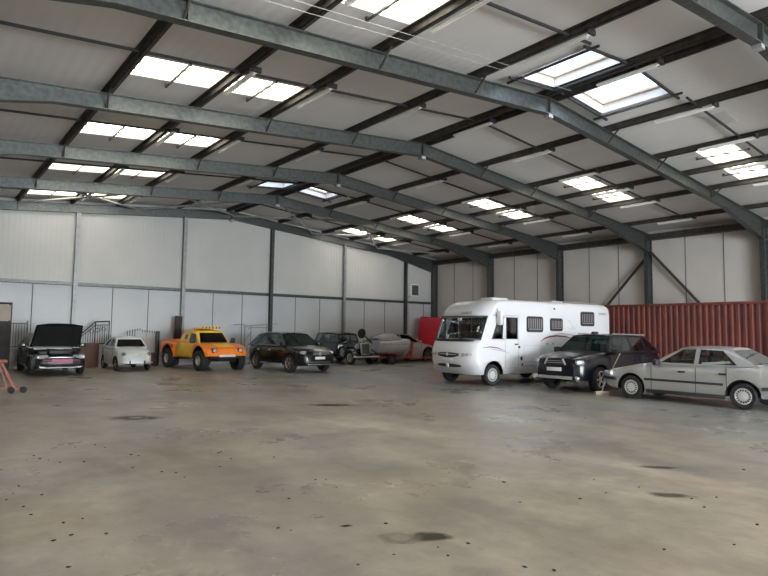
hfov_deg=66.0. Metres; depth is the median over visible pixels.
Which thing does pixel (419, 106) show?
fluorescent light
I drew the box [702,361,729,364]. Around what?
shade
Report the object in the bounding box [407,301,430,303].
wall rail
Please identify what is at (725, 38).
purlin
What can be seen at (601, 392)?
push broom
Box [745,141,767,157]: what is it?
rod
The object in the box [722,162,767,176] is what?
rooflight
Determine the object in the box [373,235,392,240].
rooflight
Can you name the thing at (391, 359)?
trailer
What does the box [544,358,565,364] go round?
grille
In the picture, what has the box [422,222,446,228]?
fluorescent light
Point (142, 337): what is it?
railing
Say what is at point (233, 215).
brace
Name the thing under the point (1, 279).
wall rail
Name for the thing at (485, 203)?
rooflight
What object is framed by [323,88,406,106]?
rod
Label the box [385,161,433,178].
rod
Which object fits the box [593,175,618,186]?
rod
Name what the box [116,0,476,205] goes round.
purlin
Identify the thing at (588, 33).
fluorescent light
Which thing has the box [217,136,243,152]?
fluorescent light
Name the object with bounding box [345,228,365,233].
rooflight
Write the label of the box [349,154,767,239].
purlin
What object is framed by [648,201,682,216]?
rod
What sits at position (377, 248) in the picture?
brace
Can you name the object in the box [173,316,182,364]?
board
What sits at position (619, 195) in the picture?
rooflight
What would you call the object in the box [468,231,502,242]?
rod
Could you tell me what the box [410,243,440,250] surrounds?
rod
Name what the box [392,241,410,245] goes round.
fluorescent light
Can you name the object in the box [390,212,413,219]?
fluorescent light
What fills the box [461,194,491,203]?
fluorescent light
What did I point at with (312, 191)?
roof window
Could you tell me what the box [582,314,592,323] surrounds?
curtain
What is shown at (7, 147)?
frame
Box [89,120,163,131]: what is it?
rod
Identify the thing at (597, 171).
fluorescent light
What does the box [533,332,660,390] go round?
utility vehicle
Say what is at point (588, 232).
fluorescent light
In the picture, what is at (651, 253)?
brace
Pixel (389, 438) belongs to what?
floor
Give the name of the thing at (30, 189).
rod
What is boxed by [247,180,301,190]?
roof window
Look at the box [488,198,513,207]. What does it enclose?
rod
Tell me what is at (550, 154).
rod
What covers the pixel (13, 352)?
railing
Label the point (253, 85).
rooflight
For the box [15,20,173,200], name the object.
purlin
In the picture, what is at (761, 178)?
purlin
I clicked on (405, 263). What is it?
post
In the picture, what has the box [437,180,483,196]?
rod
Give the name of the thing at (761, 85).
purlin
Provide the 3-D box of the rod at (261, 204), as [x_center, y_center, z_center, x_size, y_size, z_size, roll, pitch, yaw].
[-5.276,-4.017,30.337,2.595,0.288,0.045,4,-5,-38]
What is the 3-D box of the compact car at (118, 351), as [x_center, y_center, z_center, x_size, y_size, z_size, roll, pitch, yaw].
[-11.115,2.781,25.488,1.454,1.423,3.419,4,-5,-38]
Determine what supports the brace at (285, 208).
attached to the frame at (481, 257)
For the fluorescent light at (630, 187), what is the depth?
22.71 m
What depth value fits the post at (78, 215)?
26.54 m
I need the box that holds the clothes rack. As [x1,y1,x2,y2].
[234,324,270,363]
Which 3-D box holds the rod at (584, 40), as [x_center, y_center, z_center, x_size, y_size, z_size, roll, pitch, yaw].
[4.054,-5.145,12.238,0.805,0.123,0.045,4,-5,-38]
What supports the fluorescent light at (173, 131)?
hanging from the purlin at (305, 20)
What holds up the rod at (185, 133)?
attached to the purlin at (305, 20)
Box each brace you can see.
[17,194,122,202]
[74,192,135,209]
[136,202,236,209]
[188,199,232,215]
[232,215,336,220]
[283,207,312,232]
[312,233,406,238]
[363,227,377,247]
[377,248,460,255]
[606,251,650,304]
[650,251,700,302]
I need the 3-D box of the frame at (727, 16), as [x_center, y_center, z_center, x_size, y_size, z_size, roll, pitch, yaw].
[7.521,-1.306,11.467,30.000,8.000,0.562,4,-5,-38]
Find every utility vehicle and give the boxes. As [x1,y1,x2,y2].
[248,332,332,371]
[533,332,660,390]
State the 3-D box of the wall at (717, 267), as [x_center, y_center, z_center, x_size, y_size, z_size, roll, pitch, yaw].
[17.630,0.254,22.909,0.214,6.835,45.180,4,-5,-38]
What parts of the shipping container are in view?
rail, panel, corner post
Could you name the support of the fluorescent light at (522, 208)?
hanging from the purlin at (760, 158)
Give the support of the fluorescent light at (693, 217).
hanging from the purlin at (759, 205)
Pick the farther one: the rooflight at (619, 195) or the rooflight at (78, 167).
the rooflight at (619, 195)
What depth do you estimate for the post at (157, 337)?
28.04 m
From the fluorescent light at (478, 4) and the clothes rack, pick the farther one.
the clothes rack
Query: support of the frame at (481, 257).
on the floor
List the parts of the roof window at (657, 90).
sash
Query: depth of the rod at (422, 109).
16.81 m
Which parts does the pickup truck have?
door, bonnet panel, skid plate, number plate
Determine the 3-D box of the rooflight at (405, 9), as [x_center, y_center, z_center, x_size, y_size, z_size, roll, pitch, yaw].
[0.155,-5.078,10.331,1.840,0.302,1.580,4,-5,-38]
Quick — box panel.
[142,338,150,350]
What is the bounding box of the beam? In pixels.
[433,220,767,264]
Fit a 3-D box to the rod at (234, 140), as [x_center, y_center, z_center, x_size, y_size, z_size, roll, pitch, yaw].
[-3.601,-4.586,18.905,2.815,0.308,0.045,4,-5,-38]
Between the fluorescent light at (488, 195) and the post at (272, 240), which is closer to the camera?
the fluorescent light at (488, 195)
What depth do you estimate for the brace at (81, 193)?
25.85 m
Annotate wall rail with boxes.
[0,278,72,285]
[78,282,181,290]
[185,289,269,295]
[273,293,342,299]
[346,297,404,302]
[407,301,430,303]
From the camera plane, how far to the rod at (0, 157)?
18.93 m
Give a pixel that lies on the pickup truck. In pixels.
(204, 345)
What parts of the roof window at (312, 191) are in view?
sash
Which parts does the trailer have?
frame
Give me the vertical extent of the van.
2.750 m
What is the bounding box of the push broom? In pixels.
[595,353,620,394]
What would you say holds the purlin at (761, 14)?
attached to the frame at (426, 264)
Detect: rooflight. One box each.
[28,190,74,197]
[50,163,106,174]
[82,122,152,140]
[92,194,122,200]
[117,169,161,178]
[133,56,223,87]
[161,133,215,148]
[227,76,299,101]
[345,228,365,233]
[354,0,440,21]
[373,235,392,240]
[400,216,426,222]
[428,224,453,230]
[470,199,500,207]
[499,209,528,217]
[564,176,602,188]
[593,190,630,200]
[696,144,749,161]
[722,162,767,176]
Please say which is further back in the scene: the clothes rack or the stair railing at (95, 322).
the clothes rack
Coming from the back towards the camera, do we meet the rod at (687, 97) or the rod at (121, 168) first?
the rod at (121, 168)
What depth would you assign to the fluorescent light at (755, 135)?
17.42 m
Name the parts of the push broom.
handle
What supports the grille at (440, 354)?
attached to the motorhome
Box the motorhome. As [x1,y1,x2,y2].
[432,297,608,385]
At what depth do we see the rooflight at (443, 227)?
31.97 m
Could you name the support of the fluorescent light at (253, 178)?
hanging from the purlin at (630, 6)
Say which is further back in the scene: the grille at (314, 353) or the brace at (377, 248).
the brace at (377, 248)
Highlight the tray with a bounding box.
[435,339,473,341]
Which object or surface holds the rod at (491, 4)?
attached to the purlin at (451, 7)
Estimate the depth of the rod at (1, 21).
10.77 m
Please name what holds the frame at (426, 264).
on the floor
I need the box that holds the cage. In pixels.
[0,302,12,369]
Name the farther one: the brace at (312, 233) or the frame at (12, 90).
the brace at (312, 233)
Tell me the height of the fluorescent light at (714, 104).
0.156 m
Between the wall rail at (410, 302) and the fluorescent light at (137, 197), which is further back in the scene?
the wall rail at (410, 302)
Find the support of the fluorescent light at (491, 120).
hanging from the purlin at (725, 38)
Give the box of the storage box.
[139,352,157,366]
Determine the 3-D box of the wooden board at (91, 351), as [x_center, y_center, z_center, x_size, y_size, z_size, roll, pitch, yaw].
[-13.076,2.984,26.252,0.740,1.080,0.100,4,-5,-38]
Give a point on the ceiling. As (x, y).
(488, 32)
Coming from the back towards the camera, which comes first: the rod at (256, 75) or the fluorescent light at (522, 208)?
the fluorescent light at (522, 208)
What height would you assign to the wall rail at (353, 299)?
0.150 m
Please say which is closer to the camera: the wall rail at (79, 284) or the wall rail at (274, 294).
the wall rail at (79, 284)
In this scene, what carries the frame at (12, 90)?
on the floor
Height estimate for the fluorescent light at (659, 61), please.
0.156 m
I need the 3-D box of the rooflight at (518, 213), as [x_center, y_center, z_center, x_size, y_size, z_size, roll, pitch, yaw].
[6.002,-3.531,27.695,1.900,0.304,1.580,4,-5,-38]
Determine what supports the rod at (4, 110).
attached to the roof purlin
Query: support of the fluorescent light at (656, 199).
hanging from the purlin at (761, 178)
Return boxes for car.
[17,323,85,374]
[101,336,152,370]
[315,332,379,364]
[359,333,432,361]
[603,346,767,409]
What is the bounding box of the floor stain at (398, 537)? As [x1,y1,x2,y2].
[389,534,410,541]
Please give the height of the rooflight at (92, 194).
0.302 m
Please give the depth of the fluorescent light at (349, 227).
32.96 m
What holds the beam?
attached to the frame at (426, 264)
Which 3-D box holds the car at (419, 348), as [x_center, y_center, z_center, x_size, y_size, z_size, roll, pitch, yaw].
[0.850,3.567,35.866,5.039,1.693,2.502,4,-5,-38]
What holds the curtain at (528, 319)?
hanging from the motorhome
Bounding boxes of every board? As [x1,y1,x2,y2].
[80,343,98,367]
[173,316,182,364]
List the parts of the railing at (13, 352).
kick panel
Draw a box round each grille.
[313,352,326,354]
[362,344,368,353]
[412,285,418,294]
[438,352,458,356]
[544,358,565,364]
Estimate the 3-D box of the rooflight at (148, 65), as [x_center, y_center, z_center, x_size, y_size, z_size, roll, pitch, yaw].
[-4.525,-4.762,12.982,1.960,0.307,1.580,4,-5,-38]
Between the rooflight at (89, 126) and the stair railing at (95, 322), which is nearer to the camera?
the rooflight at (89, 126)
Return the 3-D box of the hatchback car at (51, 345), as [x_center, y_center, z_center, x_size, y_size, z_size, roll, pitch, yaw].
[-13.077,2.347,23.214,2.244,1.902,4.587,4,-5,-38]
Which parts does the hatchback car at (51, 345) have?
scuttle panel, number plate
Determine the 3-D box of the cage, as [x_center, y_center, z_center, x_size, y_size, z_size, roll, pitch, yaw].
[-16.023,1.929,23.792,1.645,2.745,0.622,4,-5,-38]
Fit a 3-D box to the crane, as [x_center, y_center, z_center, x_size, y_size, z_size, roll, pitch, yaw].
[-10.088,2.044,15.544,1.258,1.455,0.180,4,-5,-38]
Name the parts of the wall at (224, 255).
panel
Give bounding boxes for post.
[71,213,80,323]
[155,331,159,365]
[179,217,187,364]
[268,229,274,335]
[341,245,346,360]
[403,262,407,358]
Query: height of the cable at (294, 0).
0.662 m
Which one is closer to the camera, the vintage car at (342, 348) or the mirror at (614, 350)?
the mirror at (614, 350)
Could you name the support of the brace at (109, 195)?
attached to the frame at (426, 264)
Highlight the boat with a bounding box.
[358,329,410,354]
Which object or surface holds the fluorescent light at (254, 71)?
hanging from the purlin at (305, 20)
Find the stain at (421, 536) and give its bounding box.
[415,533,445,539]
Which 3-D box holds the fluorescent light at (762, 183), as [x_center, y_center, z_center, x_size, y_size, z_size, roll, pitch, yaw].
[13.462,-3.671,20.116,0.280,0.156,1.640,4,-5,-38]
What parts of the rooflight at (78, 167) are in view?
translucent panel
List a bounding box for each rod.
[0,20,140,52]
[0,108,82,120]
[0,157,48,162]
[30,189,73,192]
[54,161,115,167]
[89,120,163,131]
[121,168,171,172]
[148,51,239,72]
[169,131,228,139]
[177,173,243,178]
[234,140,309,149]
[246,72,315,88]
[261,204,302,215]
[306,216,347,226]
[320,151,371,157]
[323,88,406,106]
[367,202,406,213]
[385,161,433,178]
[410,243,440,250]
[411,215,436,222]
[420,108,474,120]
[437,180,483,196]
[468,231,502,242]
[477,0,568,35]
[488,125,538,149]
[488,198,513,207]
[518,208,541,217]
[542,151,588,172]
[545,218,580,231]
[575,37,591,44]
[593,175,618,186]
[622,188,645,199]
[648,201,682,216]
[686,96,696,105]
[699,107,741,138]
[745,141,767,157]
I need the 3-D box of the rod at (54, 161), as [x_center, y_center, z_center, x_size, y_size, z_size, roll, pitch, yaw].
[-10.170,-4.181,20.046,2.035,0.236,0.045,4,-5,-38]
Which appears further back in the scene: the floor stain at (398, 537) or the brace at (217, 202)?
the brace at (217, 202)
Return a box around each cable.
[264,0,570,90]
[294,0,514,67]
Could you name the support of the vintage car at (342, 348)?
on the floor
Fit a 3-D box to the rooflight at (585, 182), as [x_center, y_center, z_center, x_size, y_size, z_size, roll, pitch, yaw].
[7.552,-4.074,22.563,1.900,0.304,1.580,4,-5,-38]
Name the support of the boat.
on the trailer
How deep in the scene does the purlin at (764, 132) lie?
20.81 m
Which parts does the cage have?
dark panel, beige panel, post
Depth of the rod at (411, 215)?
29.70 m
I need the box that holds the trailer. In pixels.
[374,342,431,363]
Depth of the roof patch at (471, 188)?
24.55 m
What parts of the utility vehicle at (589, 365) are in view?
number plate, skid plate, seat, seat, seat, roof rail, seat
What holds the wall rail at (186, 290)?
attached to the wall at (224, 255)
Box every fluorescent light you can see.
[111,165,128,178]
[129,196,142,202]
[155,128,179,145]
[165,171,184,182]
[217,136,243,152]
[223,66,261,95]
[234,177,255,187]
[295,146,323,161]
[296,83,336,108]
[335,225,353,231]
[344,0,356,6]
[346,199,369,207]
[383,101,425,123]
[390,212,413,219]
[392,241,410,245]
[416,178,446,188]
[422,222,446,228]
[429,0,491,32]
[449,230,473,236]
[453,118,496,136]
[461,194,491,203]
[488,242,511,247]
[495,206,525,214]
[512,148,554,162]
[523,216,553,224]
[524,26,595,63]
[558,169,600,181]
[562,231,591,237]
[592,186,633,196]
[596,57,664,86]
[620,198,659,208]
[654,100,718,123]
[657,216,696,224]
[698,132,758,151]
[728,161,767,170]
[753,182,767,186]
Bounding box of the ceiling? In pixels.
[0,0,767,258]
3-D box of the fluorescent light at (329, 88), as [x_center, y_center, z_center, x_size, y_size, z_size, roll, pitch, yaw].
[-1.720,-4.688,14.484,0.280,0.156,1.640,4,-5,-38]
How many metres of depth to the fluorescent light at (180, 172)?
22.09 m
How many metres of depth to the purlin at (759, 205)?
27.42 m
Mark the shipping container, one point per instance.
(670, 327)
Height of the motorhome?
3.025 m
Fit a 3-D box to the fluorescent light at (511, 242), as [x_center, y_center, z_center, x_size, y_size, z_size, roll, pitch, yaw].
[6.586,-2.464,33.765,0.280,0.156,1.640,4,-5,-38]
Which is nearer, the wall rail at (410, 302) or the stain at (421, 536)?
the stain at (421, 536)
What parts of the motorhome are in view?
number plate, cab seat, pane, pane, roof rail, pane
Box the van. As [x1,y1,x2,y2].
[418,317,441,345]
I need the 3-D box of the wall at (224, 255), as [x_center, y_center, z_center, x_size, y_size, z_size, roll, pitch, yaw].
[-8.261,-0.160,31.280,30.400,8.215,0.210,4,-5,-38]
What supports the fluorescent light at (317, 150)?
hanging from the purlin at (630, 6)
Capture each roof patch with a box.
[464,186,483,192]
[702,111,736,126]
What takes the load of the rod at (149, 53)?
attached to the purlin at (159, 28)
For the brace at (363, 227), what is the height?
0.470 m
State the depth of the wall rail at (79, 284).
27.95 m
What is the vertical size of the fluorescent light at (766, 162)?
0.156 m
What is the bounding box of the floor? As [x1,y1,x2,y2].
[0,358,767,575]
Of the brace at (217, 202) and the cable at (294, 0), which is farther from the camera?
the brace at (217, 202)
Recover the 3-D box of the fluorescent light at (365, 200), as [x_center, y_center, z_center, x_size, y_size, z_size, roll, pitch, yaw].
[-1.266,-3.948,27.601,0.280,0.156,1.640,4,-5,-38]
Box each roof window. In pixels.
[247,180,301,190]
[289,184,347,201]
[507,44,636,94]
[559,66,682,120]
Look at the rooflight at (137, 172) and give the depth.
22.35 m
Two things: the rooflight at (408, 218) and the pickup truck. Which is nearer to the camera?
the pickup truck
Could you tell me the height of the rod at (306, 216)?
0.313 m
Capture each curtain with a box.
[528,319,541,329]
[552,320,561,328]
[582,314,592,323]
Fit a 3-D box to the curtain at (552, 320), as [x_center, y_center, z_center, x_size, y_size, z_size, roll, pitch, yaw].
[6.303,1.335,21.561,0.535,0.290,0.002,4,-5,-34]
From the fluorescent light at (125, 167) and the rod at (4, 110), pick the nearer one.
the rod at (4, 110)
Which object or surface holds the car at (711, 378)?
on the floor
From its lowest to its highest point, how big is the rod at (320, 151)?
0.288 m
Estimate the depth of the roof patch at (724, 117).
16.39 m
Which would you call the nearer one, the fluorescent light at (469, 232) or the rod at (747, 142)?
the rod at (747, 142)
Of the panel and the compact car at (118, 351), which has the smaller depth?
the compact car at (118, 351)
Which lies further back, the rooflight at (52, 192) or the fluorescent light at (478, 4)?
the rooflight at (52, 192)
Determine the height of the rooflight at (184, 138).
0.302 m
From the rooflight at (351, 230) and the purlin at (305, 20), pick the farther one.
the rooflight at (351, 230)
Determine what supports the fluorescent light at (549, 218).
hanging from the purlin at (761, 178)
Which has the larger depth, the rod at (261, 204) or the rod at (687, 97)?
the rod at (261, 204)
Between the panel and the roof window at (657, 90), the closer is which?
the roof window at (657, 90)
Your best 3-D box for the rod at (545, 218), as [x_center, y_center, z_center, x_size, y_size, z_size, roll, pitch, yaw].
[8.598,-3.066,28.531,3.115,0.336,0.045,4,-5,-38]
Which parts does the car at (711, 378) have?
moulding, sill, seat, seat, seat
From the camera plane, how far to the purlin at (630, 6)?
13.28 m
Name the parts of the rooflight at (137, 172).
translucent panel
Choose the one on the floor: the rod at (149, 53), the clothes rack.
the clothes rack
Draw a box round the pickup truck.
[160,326,246,370]
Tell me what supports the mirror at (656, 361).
attached to the car at (711, 378)
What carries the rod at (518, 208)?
attached to the purlin at (761, 178)
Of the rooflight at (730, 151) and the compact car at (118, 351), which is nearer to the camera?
the rooflight at (730, 151)
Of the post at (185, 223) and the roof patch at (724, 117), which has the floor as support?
the post at (185, 223)
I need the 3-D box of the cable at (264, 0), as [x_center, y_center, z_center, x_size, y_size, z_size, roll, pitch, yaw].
[1.081,-4.792,11.926,9.502,0.962,0.082,4,-5,-39]
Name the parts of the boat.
outboard motor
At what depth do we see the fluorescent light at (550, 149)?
19.68 m
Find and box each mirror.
[496,308,502,324]
[610,348,618,353]
[652,359,659,364]
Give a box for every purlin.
[15,20,173,200]
[69,0,342,203]
[177,0,659,208]
[226,6,767,210]
[234,19,767,212]
[277,79,767,222]
[321,128,767,232]
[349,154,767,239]
[376,175,767,246]
[411,202,767,255]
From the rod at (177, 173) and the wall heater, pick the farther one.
the wall heater
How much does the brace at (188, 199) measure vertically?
0.470 m
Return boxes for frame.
[0,76,652,303]
[0,139,563,302]
[0,176,493,297]
[0,200,437,317]
[51,0,767,300]
[671,0,767,61]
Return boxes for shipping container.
[604,300,767,385]
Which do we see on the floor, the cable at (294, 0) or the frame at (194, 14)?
the frame at (194, 14)
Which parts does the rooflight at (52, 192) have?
translucent panel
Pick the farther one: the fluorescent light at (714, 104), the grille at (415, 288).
the grille at (415, 288)
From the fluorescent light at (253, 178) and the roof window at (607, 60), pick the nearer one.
the roof window at (607, 60)
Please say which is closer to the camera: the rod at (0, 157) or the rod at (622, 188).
the rod at (0, 157)
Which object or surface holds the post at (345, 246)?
on the floor
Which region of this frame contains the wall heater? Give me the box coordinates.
[407,284,418,296]
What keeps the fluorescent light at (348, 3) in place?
hanging from the purlin at (305, 20)
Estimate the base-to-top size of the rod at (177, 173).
0.308 m
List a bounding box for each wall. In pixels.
[0,197,434,367]
[435,217,767,317]
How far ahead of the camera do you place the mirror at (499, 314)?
19.76 m
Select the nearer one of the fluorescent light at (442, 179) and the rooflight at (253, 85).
the rooflight at (253, 85)
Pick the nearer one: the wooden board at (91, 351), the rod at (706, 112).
the rod at (706, 112)
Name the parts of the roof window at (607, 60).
sash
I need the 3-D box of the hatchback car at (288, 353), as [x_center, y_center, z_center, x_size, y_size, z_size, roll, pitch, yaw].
[-4.216,2.811,26.538,2.260,1.698,4.800,4,-6,-40]
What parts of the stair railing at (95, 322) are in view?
handrail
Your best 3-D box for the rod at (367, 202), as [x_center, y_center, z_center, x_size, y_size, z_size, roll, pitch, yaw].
[-0.004,-3.856,28.128,2.865,0.313,0.045,4,-5,-38]
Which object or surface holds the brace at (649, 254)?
attached to the frame at (12, 90)
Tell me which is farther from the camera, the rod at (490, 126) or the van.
the van
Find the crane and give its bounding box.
[0,360,26,392]
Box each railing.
[9,321,27,368]
[79,321,109,366]
[126,328,155,351]
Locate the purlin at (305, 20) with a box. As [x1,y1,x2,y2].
[69,0,342,203]

